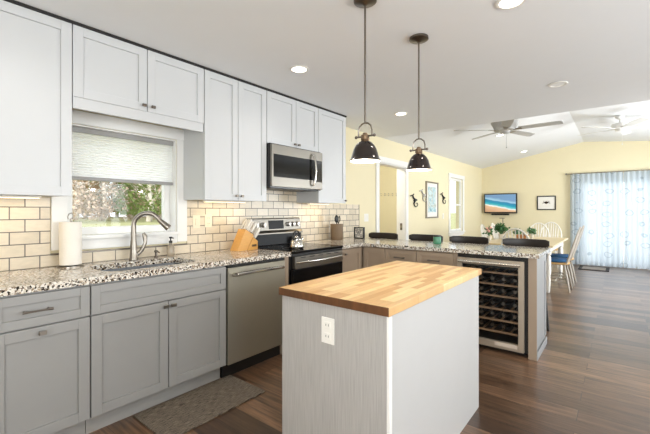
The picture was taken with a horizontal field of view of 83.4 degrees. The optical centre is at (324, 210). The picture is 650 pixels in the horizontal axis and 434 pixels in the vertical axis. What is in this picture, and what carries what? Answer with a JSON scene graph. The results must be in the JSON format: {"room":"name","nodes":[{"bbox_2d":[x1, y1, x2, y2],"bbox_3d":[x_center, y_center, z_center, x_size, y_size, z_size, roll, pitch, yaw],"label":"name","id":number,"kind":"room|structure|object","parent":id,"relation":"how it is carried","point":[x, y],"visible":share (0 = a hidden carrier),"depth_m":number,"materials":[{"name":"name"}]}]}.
{"room":"kitchen","nodes":[
{"label":"kitchen","id":0,"kind":"room"},
{"bbox_2d":[0,108,481,271],"bbox_3d":[0.484,0.064,5.393,0.170,2.440,12.413,0,0,39],"label":"wall","id":1,"kind":"structure","parent":0,"point":[24,222],"depth_m":4.23,"materials":[{"name":"tile"}]},
{"bbox_2d":[0,0,71,196],"bbox_3d":[-1.955,-0.614,1.974,0.335,1.051,0.903,0,0,39],"label":"upper cabinet","id":2,"kind":"object","parent":1,"relation":"attached to","point":[36,47],"visible":1,"depth_m":2.09,"materials":[{"name":"wood"}]},
{"bbox_2d":[0,195,40,198],"bbox_3d":[-1.962,-0.083,2.040,0.040,0.016,0.600,0,0,39],"label":"light bar","id":3,"kind":"object","parent":2,"relation":"attached to","point":[1,196],"visible":0.98,"depth_m":2.17,"materials":[{"name":"white paint"}]},
{"bbox_2d":[4,0,346,116],"bbox_3d":[-1.048,-1.148,3.085,0.335,0.016,3.775,0,0,39],"label":"trim","id":4,"kind":"structure","parent":2,"relation":"on","point":[72,22],"depth_m":2.56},
{"bbox_2d":[50,243,186,255],"bbox_3d":[-0.661,0.141,3.838,0.014,0.456,3.678,0,0,39],"label":"trim","id":5,"kind":"structure","parent":1,"relation":"attached to","point":[184,243],"depth_m":2.73,"materials":[{"name":"white wood"}]},
{"bbox_2d":[51,109,186,250],"bbox_3d":[-1.557,-0.210,2.827,0.205,0.963,0.990,0,0,39],"label":"trim","id":6,"kind":"structure","parent":1,"relation":"attached to","point":[59,205],"depth_m":2.83,"materials":[{"name":"wood"}]},
{"bbox_2d":[68,185,169,234],"bbox_3d":[-1.598,-0.207,2.860,0.050,0.765,0.770,0,0,39],"label":"window","id":7,"kind":"structure","parent":1,"relation":"in","point":[165,188],"depth_m":2.94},
{"bbox_2d":[72,126,172,184],"bbox_3d":[-1.548,-0.403,2.819,0.040,0.373,0.766,0,0,39],"label":"window shade","id":8,"kind":"object","parent":1,"relation":"attached to","point":[97,155],"visible":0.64,"depth_m":2.78,"materials":[{"name":"fabric"}]},
{"bbox_2d":[72,24,203,132],"bbox_3d":[-1.375,-0.885,2.672,0.363,0.508,0.907,0,0,39],"label":"upper cabinet","id":9,"kind":"object","parent":1,"relation":"attached to","point":[111,76],"visible":1,"depth_m":2.51,"materials":[{"name":"white wood"}]},
{"bbox_2d":[193,215,199,227],"bbox_3d":[-1.138,0.099,3.231,0.011,0.116,0.072,0,0,39],"label":"light switch","id":10,"kind":"object","parent":1,"relation":"attached to","point":[196,218],"visible":1,"depth_m":3.23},
{"bbox_2d":[205,215,211,226],"bbox_3d":[-1.064,0.094,3.326,0.008,0.116,0.072,0,0,39],"label":"wall outlet","id":11,"kind":"object","parent":1,"relation":"attached to","point":[208,218],"visible":1,"depth_m":3.32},
{"bbox_2d":[182,69,265,200],"bbox_3d":[-0.880,-0.614,3.287,0.363,1.051,0.665,0,0,39],"label":"upper cabinet","id":12,"kind":"object","parent":1,"relation":"attached to","point":[226,161],"visible":1,"depth_m":3.12,"materials":[{"name":"white wood"}]},
{"bbox_2d":[203,200,245,202],"bbox_3d":[-0.913,-0.083,3.345,0.040,0.016,0.450,0,0,39],"label":"light bar","id":13,"kind":"object","parent":12,"relation":"attached to","point":[203,200],"visible":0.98,"depth_m":3.33,"materials":[{"name":"white paint"}]},
{"bbox_2d":[266,91,317,151],"bbox_3d":[-0.432,-0.893,3.844,0.363,0.493,0.759,0,0,39],"label":"upper cabinet","id":14,"kind":"object","parent":1,"relation":"attached to","point":[289,122],"visible":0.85,"depth_m":3.72,"materials":[{"name":"white wood"}]},
{"bbox_2d":[266,143,321,191],"bbox_3d":[-0.392,-0.428,3.812,0.443,0.426,0.754,0,0,39],"label":"microwave","id":15,"kind":"object","parent":14,"relation":"attached to","point":[291,169],"visible":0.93,"depth_m":3.64,"materials":[{"name":"silver glass"}]},
{"bbox_2d":[297,108,346,202],"bbox_3d":[-0.028,-0.614,4.346,0.363,1.051,0.524,0,0,39],"label":"upper cabinet","id":16,"kind":"object","parent":1,"relation":"attached to","point":[331,126],"visible":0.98,"depth_m":4.25,"materials":[{"name":"white wood"}]},
{"bbox_2d":[376,156,408,239],"bbox_3d":[1.075,0.214,6.116,0.184,2.140,1.120,0,0,39],"label":"trim","id":17,"kind":"structure","parent":1,"relation":"attached to","point":[402,174],"depth_m":6.43,"materials":[{"name":"wood"}]},
{"bbox_2d":[425,181,438,217],"bbox_3d":[2.154,-0.214,7.324,0.030,0.725,0.595,0,0,39],"label":"wall art","id":18,"kind":"object","parent":1,"relation":"attached to","point":[431,188],"visible":1,"depth_m":7.31,"materials":[{"name":"white paper"}]},
{"bbox_2d":[428,187,435,211],"bbox_3d":[2.153,-0.221,7.325,0.004,0.510,0.395,0,0,39],"label":"print","id":19,"kind":"object","parent":18,"relation":"attached to","point":[431,190],"depth_m":7.32},
{"bbox_2d":[451,178,461,231],"bbox_3d":[3.017,-0.131,8.494,0.050,1.230,0.840,0,0,39],"label":"window","id":20,"kind":"structure","parent":1,"relation":"in","point":[452,179],"depth_m":8.77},
{"bbox_2d":[448,173,465,236],"bbox_3d":[3.044,-0.126,8.472,0.100,1.420,1.060,0,0,39],"label":"trim","id":21,"kind":"structure","parent":1,"relation":"attached to","point":[450,175],"depth_m":8.20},
{"bbox_2d":[15,0,649,168],"bbox_3d":[2.569,-1.520,3.716,5.520,0.793,12.413,0,0,39],"label":"ceiling","id":22,"kind":"structure","parent":0,"point":[481,62],"depth_m":2.75,"materials":[{"name":"paint"}]},
{"bbox_2d":[290,65,308,72],"bbox_3d":[-0.211,-1.152,2.973,0.156,0.007,0.156,0,0,39],"label":"recessed light","id":23,"kind":"object","parent":22,"relation":"in","point":[297,68],"visible":1,"depth_m":2.96,"materials":[{"name":"white paint"}]},
{"bbox_2d":[350,0,380,162],"bbox_3d":[0.219,-0.713,1.992,0.170,0.886,0.170,0,0,39],"label":"pendant light","id":24,"kind":"object","parent":22,"relation":"hanging from","point":[365,151],"visible":1,"depth_m":1.98,"materials":[{"name":"grey metal"}]},
{"bbox_2d":[406,33,431,171],"bbox_3d":[0.626,-0.713,2.434,0.170,0.886,0.170,0,0,39],"label":"pendant light","id":25,"kind":"object","parent":22,"relation":"hanging from","point":[418,162],"visible":1,"depth_m":2.41,"materials":[{"name":"grey metal"}]},
{"bbox_2d":[454,119,562,147],"bbox_3d":[2.739,-1.218,5.437,1.372,0.570,1.422,0,0,39],"label":"ceiling fan","id":26,"kind":"object","parent":22,"relation":"hanging from","point":[508,126],"visible":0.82,"depth_m":5.37,"materials":[{"name":"silver metal"}]},
{"bbox_2d":[495,0,525,9],"bbox_3d":[1.025,-1.152,2.010,0.156,0.007,0.156,0,0,39],"label":"recessed light","id":27,"kind":"object","parent":22,"relation":"in","point":[500,4],"visible":1,"depth_m":2.03,"materials":[{"name":"white paint"}]},
{"bbox_2d":[548,81,567,87],"bbox_3d":[2.127,-1.152,3.327,0.156,0.007,0.156,0,0,39],"label":"recessed light","id":28,"kind":"object","parent":22,"relation":"in","point":[560,83],"visible":1,"depth_m":3.33,"materials":[{"name":"white paint"}]},
{"bbox_2d":[578,115,649,144],"bbox_3d":[4.888,-1.316,5.996,1.256,0.480,1.259,0,0,39],"label":"ceiling fan","id":29,"kind":"object","parent":22,"relation":"hanging from","point":[620,127],"visible":1,"depth_m":5.92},
{"bbox_2d":[89,264,649,433],"bbox_3d":[2.569,1.344,3.716,5.520,0.120,12.413,0,0,39],"label":"floor","id":30,"kind":"structure","parent":0,"point":[591,375],"depth_m":2.79,"materials":[{"name":"brown wood"}]},
{"bbox_2d":[0,285,89,433],"bbox_3d":[-1.667,0.846,2.051,0.646,0.875,0.422,0,0,39],"label":"base cabinet","id":31,"kind":"object","parent":30,"relation":"on","point":[45,335],"visible":0.99,"depth_m":1.88,"materials":[{"name":"grey wood"}]},
{"bbox_2d":[85,266,225,433],"bbox_3d":[-1.252,0.846,2.573,0.638,0.875,0.903,0,0,39],"label":"base cabinet","id":32,"kind":"object","parent":30,"relation":"on","point":[155,339],"visible":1,"depth_m":2.32,"materials":[{"name":"grey wood"}]},
{"bbox_2d":[0,249,290,296],"bbox_3d":[-1.331,0.389,2.489,0.640,0.038,2.491,0,0,39],"label":"countertop","id":33,"kind":"structure","parent":32,"relation":"on","point":[14,282],"depth_m":2.29,"materials":[{"name":"stone"}]},
{"bbox_2d":[57,213,83,267],"bbox_3d":[-1.683,0.191,2.412,0.150,0.357,0.150,0,0,39],"label":"paper towel holder","id":34,"kind":"object","parent":33,"relation":"on","point":[70,233],"visible":1,"depth_m":2.36,"materials":[{"name":"paper"}]},
{"bbox_2d":[100,262,180,270],"bbox_3d":[-1.252,0.504,2.544,0.383,0.190,0.633,0,0,39],"label":"sink","id":35,"kind":"object","parent":33,"relation":"in","point":[160,264],"visible":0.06,"depth_m":2.70,"materials":[{"name":"metal"}]},
{"bbox_2d":[129,211,170,260],"bbox_3d":[-1.317,0.186,2.748,0.294,0.367,0.077,0,0,-14],"label":"kitchen faucet","id":36,"kind":"object","parent":33,"relation":"on","point":[134,254],"visible":1,"depth_m":2.71,"materials":[{"name":"silver metal"}]},
{"bbox_2d":[167,237,173,255],"bbox_3d":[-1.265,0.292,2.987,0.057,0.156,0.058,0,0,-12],"label":"soap bottle","id":37,"kind":"object","parent":33,"relation":"on","point":[170,248],"visible":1,"depth_m":2.97,"materials":[{"name":"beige plastic"}]},
{"bbox_2d":[230,229,257,250],"bbox_3d":[-0.759,0.271,3.423,0.112,0.196,0.242,0,0,39],"label":"knife block","id":38,"kind":"object","parent":33,"relation":"on","point":[244,240],"visible":1,"depth_m":3.38,"materials":[{"name":"brown wood"}]},
{"bbox_2d":[133,375,264,433],"bbox_3d":[-0.807,1.278,2.423,0.410,0.010,0.725,0,0,39],"label":"kitchen rug","id":39,"kind":"object","parent":30,"relation":"on","point":[181,414],"visible":1,"depth_m":2.37,"materials":[{"name":"fabric"}]},
{"bbox_2d":[220,257,284,377],"bbox_3d":[-0.749,0.847,3.148,0.682,0.873,0.611,0,0,39],"label":"dishwasher","id":40,"kind":"object","parent":30,"relation":"on","point":[253,299],"visible":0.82,"depth_m":2.93,"materials":[{"name":"silver metal"}]},
{"bbox_2d":[280,257,288,353],"bbox_3d":[-0.577,0.846,3.437,0.608,0.875,0.047,0,0,39],"label":"strip","id":41,"kind":"object","parent":30,"relation":"on","point":[286,259],"visible":0.1,"depth_m":3.25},
{"bbox_2d":[246,217,342,284],"bbox_3d":[-0.280,0.681,3.730,0.723,1.205,0.763,0,0,39],"label":"range","id":42,"kind":"object","parent":30,"relation":"on","point":[315,260],"visible":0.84,"depth_m":3.69,"materials":[{"name":"silver metal"}]},
{"bbox_2d":[289,230,303,248],"bbox_3d":[-0.272,0.275,3.504,0.140,0.178,0.140,0,0,-6],"label":"tea kettle","id":43,"kind":"object","parent":42,"relation":"on","point":[296,242],"visible":1,"depth_m":3.46,"materials":[{"name":"metal"}]},
{"bbox_2d":[258,242,342,253],"bbox_3d":[-0.284,0.377,3.734,0.612,0.026,0.759,0,0,39],"label":"cooktop","id":44,"kind":"object","parent":42,"relation":"in","point":[309,248],"depth_m":3.63,"materials":[{"name":"black glass"}]},
{"bbox_2d":[342,246,363,272],"bbox_3d":[0.243,0.846,4.432,0.638,0.875,0.968,0,0,39],"label":"base cabinet","id":45,"kind":"object","parent":30,"relation":"on","point":[352,257],"visible":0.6,"depth_m":4.07,"materials":[{"name":"grey wood"}]},
{"bbox_2d":[304,237,550,258],"bbox_3d":[0.960,0.389,3.936,2.396,0.038,1.102,0,0,39],"label":"countertop","id":46,"kind":"structure","parent":45,"relation":"on","point":[349,242],"depth_m":3.76,"materials":[{"name":"stone"}]},
{"bbox_2d":[330,224,342,239],"bbox_3d":[0.150,0.269,4.634,0.166,0.200,0.166,0,0,39],"label":"utensil crock","id":47,"kind":"object","parent":46,"relation":"on","point":[336,230],"visible":0.98,"depth_m":4.57,"materials":[{"name":"wood"}]},
{"bbox_2d":[354,227,364,238],"bbox_3d":[0.458,0.294,4.865,0.150,0.150,0.044,0,0,39],"label":"picture frame","id":48,"kind":"object","parent":46,"relation":"on","point":[359,232],"visible":0.97,"depth_m":4.85,"materials":[{"name":"black plastic"}]},
{"bbox_2d":[433,235,440,243],"bbox_3d":[1.248,0.320,4.052,0.088,0.100,0.088,0,0,39],"label":"candle jar","id":49,"kind":"object","parent":46,"relation":"on","point":[436,238],"visible":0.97,"depth_m":4.02,"materials":[{"name":"green glass"}]},
{"bbox_2d":[282,276,478,433],"bbox_3d":[0.399,0.852,2.093,0.601,0.864,1.207,0,0,39],"label":"kitchen island","id":50,"kind":"object","parent":30,"relation":"on","point":[414,370],"visible":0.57,"depth_m":1.68,"materials":[{"name":"paint"}]},
{"bbox_2d":[321,316,333,344],"bbox_3d":[0.012,0.536,1.627,0.072,0.116,0.008,0,0,39],"label":"wall outlet","id":51,"kind":"object","parent":50,"relation":"attached to","point":[327,324],"visible":1,"depth_m":1.62,"materials":[{"name":"white paint"}]},
{"bbox_2d":[324,321,329,328],"bbox_3d":[0.010,0.511,1.625,0.034,0.032,0.003,0,0,39],"label":"socket","id":52,"kind":"object","parent":51,"relation":"attached to","point":[326,323],"depth_m":1.63,"materials":[{"name":"white paint"}]},
{"bbox_2d":[324,332,329,340],"bbox_3d":[0.010,0.561,1.625,0.034,0.032,0.003,0,0,39],"label":"socket","id":53,"kind":"object","parent":51,"relation":"attached to","point":[326,334],"depth_m":1.63,"materials":[{"name":"white paint"}]},
{"bbox_2d":[279,261,481,316],"bbox_3d":[0.398,0.399,2.100,0.616,0.038,1.241,0,0,39],"label":"island countertop","id":54,"kind":"structure","parent":50,"relation":"on","point":[389,289],"depth_m":1.85,"materials":[{"name":"wood"}]},
{"bbox_2d":[369,232,397,239],"bbox_3d":[0.715,0.799,5.009,0.458,0.973,0.471,0,0,39],"label":"bar stool","id":55,"kind":"object","parent":30,"relation":"on","point":[379,235],"visible":0.25,"depth_m":5.16,"materials":[{"name":"brown leather"}]},
{"bbox_2d":[363,246,457,267],"bbox_3d":[1.016,0.846,4.065,1.080,0.875,0.570,0,0,39],"label":"base cabinet","id":56,"kind":"object","parent":30,"relation":"on","point":[372,256],"visible":0.27,"depth_m":3.89,"materials":[{"name":"grey wood"}]},
{"bbox_2d":[409,234,442,241],"bbox_3d":[1.206,0.799,4.614,0.458,0.973,0.471,0,0,39],"label":"bar stool","id":57,"kind":"object","parent":30,"relation":"on","point":[417,237],"visible":0.19,"depth_m":4.80,"materials":[{"name":"leather"}]},
{"bbox_2d":[449,236,488,244],"bbox_3d":[1.630,0.799,4.273,0.458,0.973,0.471,0,0,39],"label":"bar stool","id":58,"kind":"object","parent":30,"relation":"on","point":[454,239],"visible":0.23,"depth_m":4.42,"materials":[{"name":"leather"}]},
{"bbox_2d":[480,224,487,236],"bbox_3d":[3.159,0.769,6.673,0.570,1.035,0.435,0,0,39],"label":"chair","id":59,"kind":"object","parent":30,"relation":"on","point":[482,226],"visible":0.2,"depth_m":6.79,"materials":[{"name":"wood"}]},
{"bbox_2d":[457,253,527,354],"bbox_3d":[1.662,0.848,3.519,0.606,0.872,0.592,0,0,39],"label":"wine fridge","id":60,"kind":"object","parent":30,"relation":"on","point":[507,338],"visible":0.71,"depth_m":3.33,"materials":[{"name":"silver metal"}]},
{"bbox_2d":[480,292,492,301],"bbox_3d":[1.573,0.853,3.565,0.072,0.074,0.304,0,0,39],"label":"wine bottle","id":61,"kind":"object","parent":60,"relation":"in","point":[485,298],"visible":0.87,"depth_m":3.53,"materials":[{"name":"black glass"}]},
{"bbox_2d":[480,269,492,278],"bbox_3d":[1.573,0.628,3.565,0.072,0.074,0.304,0,0,39],"label":"wine bottle","id":62,"kind":"object","parent":60,"relation":"in","point":[484,275],"visible":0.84,"depth_m":3.52,"materials":[{"name":"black glass"}]},
{"bbox_2d":[480,280,492,289],"bbox_3d":[1.573,0.733,3.565,0.072,0.074,0.304,0,0,39],"label":"wine bottle","id":63,"kind":"object","parent":60,"relation":"in","point":[484,286],"visible":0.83,"depth_m":3.52,"materials":[{"name":"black glass"}]},
{"bbox_2d":[480,302,492,312],"bbox_3d":[1.573,0.953,3.565,0.072,0.074,0.304,0,0,39],"label":"wine bottle","id":64,"kind":"object","parent":60,"relation":"in","point":[489,304],"visible":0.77,"depth_m":3.52,"materials":[{"name":"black glass"}]},
{"bbox_2d":[480,312,493,323],"bbox_3d":[1.573,1.058,3.565,0.072,0.074,0.304,0,0,39],"label":"wine bottle","id":65,"kind":"object","parent":60,"relation":"in","point":[482,321],"visible":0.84,"depth_m":3.53,"materials":[{"name":"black glass"}]},
{"bbox_2d":[470,266,517,275],"bbox_3d":[1.665,0.569,3.528,0.492,0.016,0.434,0,0,39],"label":"shelf","id":66,"kind":"object","parent":60,"relation":"attached to","point":[484,271],"depth_m":3.37,"materials":[{"name":"brown wood"}]},
{"bbox_2d":[490,281,502,290],"bbox_3d":[1.648,0.733,3.505,0.072,0.074,0.304,0,0,39],"label":"wine bottle","id":67,"kind":"object","parent":60,"relation":"in","point":[494,287],"visible":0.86,"depth_m":3.46,"materials":[{"name":"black glass"}]},
{"bbox_2d":[490,293,503,303],"bbox_3d":[1.648,0.853,3.505,0.072,0.074,0.304,0,0,39],"label":"wine bottle","id":68,"kind":"object","parent":60,"relation":"in","point":[494,299],"visible":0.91,"depth_m":3.47,"materials":[{"name":"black glass"}]},
{"bbox_2d":[490,314,503,325],"bbox_3d":[1.648,1.058,3.505,0.072,0.074,0.304,0,0,39],"label":"wine bottle","id":69,"kind":"object","parent":60,"relation":"in","point":[499,316],"visible":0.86,"depth_m":3.48,"materials":[{"name":"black glass"}]},
{"bbox_2d":[491,270,502,279],"bbox_3d":[1.648,0.628,3.505,0.072,0.074,0.304,0,0,39],"label":"wine bottle","id":70,"kind":"object","parent":60,"relation":"in","point":[494,276],"visible":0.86,"depth_m":3.47,"materials":[{"name":"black glass"}]},
{"bbox_2d":[491,303,503,314],"bbox_3d":[1.648,0.953,3.505,0.072,0.074,0.304,0,0,39],"label":"wine bottle","id":71,"kind":"object","parent":60,"relation":"in","point":[499,305],"visible":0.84,"depth_m":3.48,"materials":[{"name":"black glass"}]},
{"bbox_2d":[479,319,517,335],"bbox_3d":[1.665,1.104,3.528,0.492,0.016,0.434,0,0,39],"label":"shelf","id":72,"kind":"object","parent":60,"relation":"attached to","point":[483,328],"depth_m":3.35,"materials":[{"name":"brown wood"}]},
{"bbox_2d":[479,309,517,324],"bbox_3d":[1.665,0.999,3.528,0.492,0.016,0.434,0,0,39],"label":"shelf","id":73,"kind":"object","parent":60,"relation":"attached to","point":[511,321],"depth_m":3.36,"materials":[{"name":"brown wood"}]},
{"bbox_2d":[479,299,517,312],"bbox_3d":[1.665,0.899,3.528,0.492,0.016,0.434,0,0,39],"label":"shelf","id":74,"kind":"object","parent":60,"relation":"attached to","point":[482,306],"depth_m":3.36,"materials":[{"name":"brown wood"}]},
{"bbox_2d":[479,287,517,299],"bbox_3d":[1.665,0.779,3.528,0.492,0.016,0.434,0,0,39],"label":"shelf","id":75,"kind":"object","parent":60,"relation":"attached to","point":[483,293],"depth_m":3.36,"materials":[{"name":"brown wood"}]},
{"bbox_2d":[479,277,517,287],"bbox_3d":[1.665,0.674,3.528,0.492,0.016,0.434,0,0,39],"label":"shelf","id":76,"kind":"object","parent":60,"relation":"attached to","point":[482,282],"depth_m":3.37,"materials":[{"name":"brown wood"}]},
{"bbox_2d":[502,271,513,280],"bbox_3d":[1.722,0.628,3.444,0.072,0.074,0.304,0,0,39],"label":"wine bottle","id":77,"kind":"object","parent":60,"relation":"in","point":[505,277],"visible":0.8,"depth_m":3.40,"materials":[{"name":"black glass"}]},
{"bbox_2d":[502,315,514,327],"bbox_3d":[1.722,1.058,3.444,0.072,0.074,0.304,0,0,39],"label":"wine bottle","id":78,"kind":"object","parent":60,"relation":"in","point":[509,317],"visible":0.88,"depth_m":3.42,"materials":[{"name":"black glass"}]},
{"bbox_2d":[502,305,514,316],"bbox_3d":[1.722,0.953,3.444,0.072,0.074,0.304,0,0,39],"label":"wine bottle","id":79,"kind":"object","parent":60,"relation":"in","point":[508,307],"visible":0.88,"depth_m":3.42,"materials":[{"name":"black glass"}]},
{"bbox_2d":[502,294,514,305],"bbox_3d":[1.722,0.853,3.444,0.072,0.074,0.304,0,0,39],"label":"wine bottle","id":80,"kind":"object","parent":60,"relation":"in","point":[506,301],"visible":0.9,"depth_m":3.41,"materials":[{"name":"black glass"}]},
{"bbox_2d":[502,282,514,292],"bbox_3d":[1.722,0.733,3.444,0.072,0.074,0.304,0,0,39],"label":"wine bottle","id":81,"kind":"object","parent":60,"relation":"in","point":[505,289],"visible":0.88,"depth_m":3.41,"materials":[{"name":"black glass"}]},
{"bbox_2d":[491,223,498,239],"bbox_3d":[3.616,0.769,7.242,0.570,1.035,0.435,0,0,39],"label":"chair","id":82,"kind":"object","parent":30,"relation":"on","point":[495,235],"visible":0.25,"depth_m":7.34,"materials":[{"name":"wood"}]},
{"bbox_2d":[501,228,529,244],"bbox_3d":[2.936,0.769,5.513,0.435,1.035,0.570,0,0,39],"label":"chair","id":83,"kind":"object","parent":30,"relation":"on","point":[511,229],"visible":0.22,"depth_m":5.32,"materials":[{"name":"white wood"}]},
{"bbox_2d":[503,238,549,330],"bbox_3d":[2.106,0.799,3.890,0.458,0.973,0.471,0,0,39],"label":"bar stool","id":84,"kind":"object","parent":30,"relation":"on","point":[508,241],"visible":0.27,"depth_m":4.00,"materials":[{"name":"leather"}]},
{"bbox_2d":[488,236,567,292],"bbox_3d":[3.609,0.903,6.478,1.000,0.762,2.100,0,0,39],"label":"dining table","id":85,"kind":"object","parent":30,"relation":"on","point":[555,242],"visible":0.42,"depth_m":5.97,"materials":[{"name":"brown wood"}]},
{"bbox_2d":[482,226,492,241],"bbox_3d":[2.774,0.386,6.193,0.177,0.270,0.179,0,0,39],"label":"flower vase","id":86,"kind":"object","parent":85,"relation":"on","point":[489,229],"visible":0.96,"depth_m":6.17,"materials":[{"name":"white ceramic"}]},
{"bbox_2d":[494,222,509,238],"bbox_3d":[3.270,0.364,6.747,0.283,0.314,0.292,0,0,-8],"label":"potted plant","id":87,"kind":"object","parent":85,"relation":"on","point":[500,228],"visible":0.98,"depth_m":6.71,"materials":[{"name":"green plant"}]},
{"bbox_2d":[526,227,536,238],"bbox_3d":[3.885,0.404,6.836,0.218,0.236,0.155,0,0,39],"label":"potted plant","id":88,"kind":"object","parent":85,"relation":"on","point":[531,231],"visible":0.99,"depth_m":6.83,"materials":[{"name":"green plant"}]},
{"bbox_2d":[528,255,546,360],"bbox_3d":[1.952,0.846,3.336,0.071,0.875,0.534,0,0,39],"label":"peninsula end panel","id":89,"kind":"object","parent":30,"relation":"on","point":[537,341],"visible":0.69,"depth_m":3.14,"materials":[{"name":"wood"}]},
{"bbox_2d":[527,223,549,236],"bbox_3d":[4.354,0.769,7.500,0.435,1.035,0.570,0,0,39],"label":"chair","id":90,"kind":"object","parent":30,"relation":"on","point":[535,223],"visible":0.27,"depth_m":7.65,"materials":[{"name":"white wood"}]},
{"bbox_2d":[541,222,561,270],"bbox_3d":[4.993,0.769,8.102,0.435,1.035,0.570,0,0,39],"label":"chair","id":91,"kind":"object","parent":30,"relation":"on","point":[556,249],"visible":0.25,"depth_m":8.22,"materials":[{"name":"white wood"}]},
{"bbox_2d":[550,227,581,292],"bbox_3d":[3.821,0.769,5.922,0.570,1.035,0.435,0,0,39],"label":"chair","id":92,"kind":"object","parent":30,"relation":"on","point":[567,273],"visible":0.77,"depth_m":5.77,"materials":[{"name":"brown wood"}]},
{"bbox_2d":[551,257,566,262],"bbox_3d":[3.764,0.802,5.968,0.370,0.046,0.370,0,0,39],"label":"seat cushion","id":93,"kind":"object","parent":92,"relation":"on","point":[553,259],"visible":0.51,"depth_m":5.82,"materials":[{"name":"blue fabric"}]},
{"bbox_2d":[550,225,584,285],"bbox_3d":[4.241,0.769,6.444,0.570,1.035,0.435,0,0,39],"label":"chair","id":94,"kind":"object","parent":30,"relation":"on","point":[571,268],"visible":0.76,"depth_m":6.34,"materials":[{"name":"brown wood"}]},
{"bbox_2d":[550,253,568,257],"bbox_3d":[4.184,0.802,6.490,0.370,0.046,0.370,0,0,39],"label":"seat cushion","id":95,"kind":"object","parent":94,"relation":"on","point":[558,255],"visible":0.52,"depth_m":6.39,"materials":[{"name":"blue fabric"}]},
{"bbox_2d":[578,265,609,271],"bbox_3d":[5.948,1.276,8.061,0.540,0.013,0.660,0,0,39],"label":"door mat","id":96,"kind":"object","parent":30,"relation":"on","point":[581,267],"visible":1,"depth_m":8.02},
{"bbox_2d":[380,166,396,233],"bbox_3d":[0.475,0.034,6.785,1.590,2.500,2.850,0,0,39],"label":"wall","id":97,"kind":"structure","parent":0,"point":[388,175],"depth_m":7.72,"materials":[{"name":"paint"}]},
{"bbox_2d":[482,141,649,253],"bbox_3d":[6.409,-0.171,8.490,5.200,2.910,0.160,0,0,39],"label":"wall","id":98,"kind":"structure","parent":0,"point":[542,174],"depth_m":9.02,"materials":[{"name":"paint"}]},
{"bbox_2d":[484,193,516,212],"bbox_3d":[4.679,-0.193,9.714,0.810,0.523,0.102,0,0,39],"label":"television","id":99,"kind":"object","parent":98,"relation":"attached to","point":[505,202],"visible":1,"depth_m":9.67,"materials":[{"name":"black plastic"}]},
{"bbox_2d":[537,196,555,209],"bbox_3d":[5.518,-0.194,9.088,0.409,0.355,0.025,0,0,39],"label":"picture frame","id":100,"kind":"object","parent":98,"relation":"attached to","point":[543,202],"visible":1,"depth_m":9.09,"materials":[{"name":"paper"}]},
{"bbox_2d":[565,169,649,174],"bbox_3d":[6.708,-0.876,8.072,2.324,0.044,0.117,0,0,39],"label":"curtain rod","id":101,"kind":"object","parent":98,"relation":"attached to","point":[641,169],"visible":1,"depth_m":8.30,"materials":[{"name":"silver metal"}]},
{"bbox_2d":[570,172,622,266],"bbox_3d":[6.237,0.199,8.401,0.985,2.130,0.090,0,0,39],"label":"sheer curtain","id":102,"kind":"object","parent":101,"relation":"hanging from","point":[596,199],"visible":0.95,"depth_m":8.37,"materials":[{"name":"fabric"}]},
{"bbox_2d":[624,170,649,269],"bbox_3d":[7.071,0.199,7.734,1.120,2.130,0.085,0,0,39],"label":"sheer curtain","id":103,"kind":"object","parent":101,"relation":"hanging from","point":[636,183],"visible":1,"depth_m":7.94,"materials":[{"name":"fabric"}]},
{"label":"outside","id":104,"kind":"structure","parent":0,"visible":0},
{"bbox_2d":[72,213,455,234],"bbox_3d":[-16.348,1.154,32.348,59.830,1.460,110.000,0,0,39],"label":"ground","id":105,"kind":"structure","parent":104,"point":[114,221],"depth_m":15.06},
{"bbox_2d":[72,180,99,216],"bbox_3d":[-9.764,-2.008,13.268,2.598,5.074,2.743,0,0,5],"label":"tree","id":106,"kind":"object","parent":105,"relation":"on","point":[80,207],"visible":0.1,"depth_m":13.59,"materials":[{"name":"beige plant"}]},
{"bbox_2d":[79,208,93,218],"bbox_3d":[-12.149,0.165,18.450,0.881,0.676,0.896,0,0,11],"label":"shrub","id":107,"kind":"object","parent":105,"relation":"on","point":[87,215],"visible":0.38,"depth_m":18.35,"materials":[{"name":"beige plant"}]},
{"bbox_2d":[72,180,108,219],"bbox_3d":[-11.371,-2.068,16.643,2.743,5.074,2.598,0,0,35],"label":"tree","id":108,"kind":"object","parent":105,"relation":"on","point":[75,186],"visible":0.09,"depth_m":16.66,"materials":[{"name":"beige plant"}]},
{"bbox_2d":[88,207,111,220],"bbox_3d":[-9.814,0.165,15.924,0.896,0.676,0.881,0,0,-36],"label":"shrub","id":109,"kind":"object","parent":105,"relation":"on","point":[103,209],"visible":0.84,"depth_m":15.85,"materials":[{"name":"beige plant"}]},
{"bbox_2d":[78,181,128,216],"bbox_3d":[-12.495,-2.068,20.666,2.743,5.074,2.598,0,0,-8],"label":"tree","id":110,"kind":"object","parent":105,"relation":"on","point":[108,191],"visible":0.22,"depth_m":20.61,"materials":[{"name":"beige plant"}]},
{"bbox_2d":[95,181,138,216],"bbox_3d":[-13.914,-2.102,24.381,2.680,5.112,2.708,0,0,-15],"label":"tree","id":111,"kind":"object","parent":105,"relation":"on","point":[113,185],"visible":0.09,"depth_m":24.09,"materials":[{"name":"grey plant"}]},
{"bbox_2d":[120,207,141,219],"bbox_3d":[-8.996,0.165,16.936,0.881,0.676,0.896,0,0,-20],"label":"shrub","id":112,"kind":"object","parent":105,"relation":"on","point":[129,216],"visible":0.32,"depth_m":16.82,"materials":[{"name":"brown plant"}]},
{"bbox_2d":[114,183,161,220],"bbox_3d":[-7.667,-2.019,15.879,2.682,5.085,2.657,0,0,-36],"label":"tree","id":113,"kind":"object","parent":105,"relation":"on","point":[148,199],"visible":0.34,"depth_m":15.42,"materials":[{"name":"green plant"}]},
{"bbox_2d":[120,183,161,216],"bbox_3d":[-9.280,-2.068,19.241,2.743,5.074,2.598,0,0,-15],"label":"tree","id":114,"kind":"object","parent":105,"relation":"on","point":[158,189],"visible":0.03,"depth_m":18.93,"materials":[{"name":"green plant"}]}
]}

